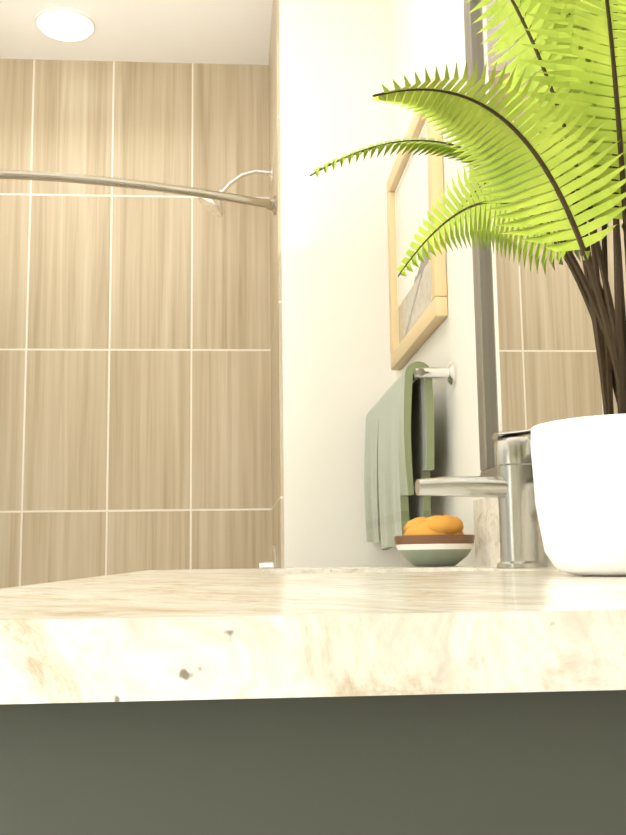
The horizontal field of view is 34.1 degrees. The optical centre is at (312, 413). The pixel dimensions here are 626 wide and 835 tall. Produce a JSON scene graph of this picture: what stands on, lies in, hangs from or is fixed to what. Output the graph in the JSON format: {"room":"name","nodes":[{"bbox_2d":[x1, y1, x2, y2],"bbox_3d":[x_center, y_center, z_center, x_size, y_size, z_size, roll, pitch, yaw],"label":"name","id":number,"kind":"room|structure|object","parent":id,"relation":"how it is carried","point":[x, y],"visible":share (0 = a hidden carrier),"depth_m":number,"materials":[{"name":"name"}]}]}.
{"room":"bathroom","nodes":[
{"label":"bathroom","id":0,"kind":"room"},
{"bbox_2d":[0,0,272,64],"bbox_3d":[-0.581,-1.701,1.890,2.070,0.060,4.490,0,-8,-4],"label":"ceiling","id":1,"kind":"structure","parent":0,"point":[206,31],"depth_m":3.76,"materials":[{"name":"white paint"}]},
{"bbox_2d":[35,7,94,40],"bbox_3d":[-0.894,-1.391,3.680,0.210,0.042,0.210,0,-8,-4],"label":"dome ceiling light","id":2,"kind":"object","parent":1,"relation":"attached to","point":[60,24],"visible":0.92,"depth_m":3.64,"materials":[{"name":"white paint"}]},
{"bbox_2d":[279,0,399,567],"bbox_3d":[0.104,-0.065,3.516,0.460,2.740,0.920,0,-8,-4],"label":"wall","id":3,"kind":"structure","parent":0,"point":[338,377],"depth_m":3.10,"materials":[{"name":"beige paint"}]},
{"bbox_2d":[268,0,283,567],"bbox_3d":[-0.129,-0.254,3.495,0.008,2.365,0.740,0,-8,-4],"label":"wall tile","id":4,"kind":"structure","parent":3,"relation":"attached to","point":[276,349],"depth_m":3.34,"materials":[{"name":"beige tile"}]},
{"bbox_2d":[0,170,275,214],"bbox_3d":[-0.850,-0.691,3.149,1.485,0.064,0.279,0,-8,-4],"label":"shower rod","id":5,"kind":"object","parent":4,"relation":"attached to","point":[270,205],"visible":1,"depth_m":3.11,"materials":[{"name":"silver metal"}]},
{"bbox_2d":[198,165,272,217],"bbox_3d":[-0.267,-0.771,3.523,0.259,0.187,0.106,0,-8,-4],"label":"shower head","id":6,"kind":"object","parent":4,"relation":"attached to","point":[214,207],"visible":0.77,"depth_m":3.52},
{"bbox_2d":[258,544,276,568],"bbox_3d":[-0.157,0.519,3.397,0.066,0.168,0.164,0,-8,-4],"label":"shower valve","id":7,"kind":"object","parent":4,"relation":"attached to","point":[272,563],"visible":0.29,"depth_m":3.37,"materials":[{"name":"silver metal"}]},
{"bbox_2d":[387,0,484,566],"bbox_3d":[0.443,-0.382,1.313,0.120,2.740,3.570,0,-8,-4],"label":"wall","id":8,"kind":"structure","parent":0,"point":[428,35],"depth_m":2.31,"materials":[{"name":"beige paint"}]},
{"bbox_2d":[386,78,447,369],"bbox_3d":[0.263,-0.457,2.680,0.030,0.573,0.675,0,-8,-4],"label":"picture frame","id":9,"kind":"object","parent":8,"relation":"attached to","point":[418,305],"visible":0.81,"depth_m":2.66,"materials":[{"name":"brown wood"}]},
{"bbox_2d":[412,361,455,385],"bbox_3d":[0.239,-0.036,2.626,0.086,0.054,0.810,0,-8,-4],"label":"towel bar","id":10,"kind":"object","parent":8,"relation":"attached to","point":[449,372],"visible":0.52,"depth_m":2.24,"materials":[{"name":"silver metal"}]},
{"bbox_2d":[364,400,380,542],"bbox_3d":[0.189,0.162,2.817,0.067,0.390,0.280,0,-8,-4],"label":"hanging towel","id":11,"kind":"object","parent":10,"relation":"hanging from","point":[372,509],"visible":0.38,"depth_m":2.82,"materials":[{"name":"green fabric"}]},
{"bbox_2d":[378,373,430,549],"bbox_3d":[0.215,0.123,2.485,0.070,0.412,0.370,0,-8,-4],"label":"hanging towel","id":12,"kind":"object","parent":10,"relation":"hanging from","point":[398,512],"visible":0.62,"depth_m":2.42,"materials":[{"name":"green fabric"}]},
{"bbox_2d":[398,361,433,495],"bbox_3d":[0.230,0.034,2.280,0.074,0.297,0.052,0,-8,-4],"label":"hanging towel","id":13,"kind":"object","parent":10,"relation":"hanging from","point":[405,453],"visible":0.81,"depth_m":2.26,"materials":[{"name":"green fabric"}]},
{"bbox_2d":[463,0,625,475],"bbox_3d":[0.369,-0.452,1.333,0.024,1.035,1.320,0,-8,-4],"label":"mirror","id":14,"kind":"object","parent":8,"relation":"attached to","point":[536,360],"visible":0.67,"depth_m":1.68,"materials":[{"name":"silver metal"}]},
{"bbox_2d":[473,504,552,563],"bbox_3d":[0.384,0.116,1.169,0.020,0.125,1.635,0,-8,-4],"label":"backsplash","id":15,"kind":"structure","parent":0,"relation":"attached to","point":[480,510],"depth_m":1.92,"materials":[{"name":"beige stone"}]},
{"bbox_3d":[-0.546,1.071,1.496,2.070,0.060,4.490,0,-8,-4],"label":"floor","id":16,"kind":"structure","parent":0,"visible":0},
{"bbox_2d":[0,700,625,834],"bbox_3d":[0.072,0.583,1.073,0.658,0.770,1.586,0,-8,-4],"label":"bathroom vanity","id":17,"kind":"object","parent":16,"relation":"on","point":[441,769],"depth_m":0.33,"materials":[{"name":"grey paint"}]},
{"bbox_2d":[0,564,625,715],"bbox_3d":[0.075,0.191,1.134,0.641,0.025,1.635,0,-8,-4],"label":"countertop","id":18,"kind":"structure","parent":17,"relation":"on","point":[191,640],"depth_m":0.32,"materials":[{"name":"beige stone"}]},
{"bbox_2d":[394,535,474,565],"bbox_3d":[0.225,0.254,1.887,0.149,0.056,0.149,0,-8,-4],"label":"bowl","id":19,"kind":"object","parent":18,"relation":"on","point":[434,550],"visible":1,"depth_m":1.83,"materials":[{"name":"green ceramic"}]},
{"bbox_2d":[403,514,463,534],"bbox_3d":[0.224,0.222,1.891,0.113,0.069,0.125,0,-8,-4],"label":"soap","id":20,"kind":"object","parent":19,"relation":"in","point":[443,524],"visible":0.62,"depth_m":1.85,"materials":[{"name":"orange"}]},
{"bbox_2d":[310,0,625,575],"bbox_3d":[0.174,-0.268,0.906,0.340,0.814,0.601,0,-8,-4],"label":"potted plant","id":21,"kind":"object","parent":18,"relation":"on","point":[567,139],"visible":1,"depth_m":0.83,"materials":[{"name":"green plant"}]},
{"bbox_2d":[415,428,551,567],"bbox_3d":[0.246,0.124,1.514,0.184,0.208,0.066,0,-8,-4],"label":"faucet","id":22,"kind":"object","parent":18,"relation":"on","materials":[{"name":"silver metal"}]},
{"bbox_3d":[-0.958,-0.006,3.832,1.610,2.740,0.120,0,-8,-4],"label":"wall","id":23,"kind":"structure","parent":0,"visible":0},
{"bbox_2d":[0,59,271,588],"bbox_3d":[-0.899,-0.201,3.799,1.482,2.365,0.008,0,-8,-4],"label":"wall tile","id":24,"kind":"structure","parent":23,"relation":"attached to","point":[135,393],"depth_m":3.83,"materials":[{"name":"beige tile"}]}
]}

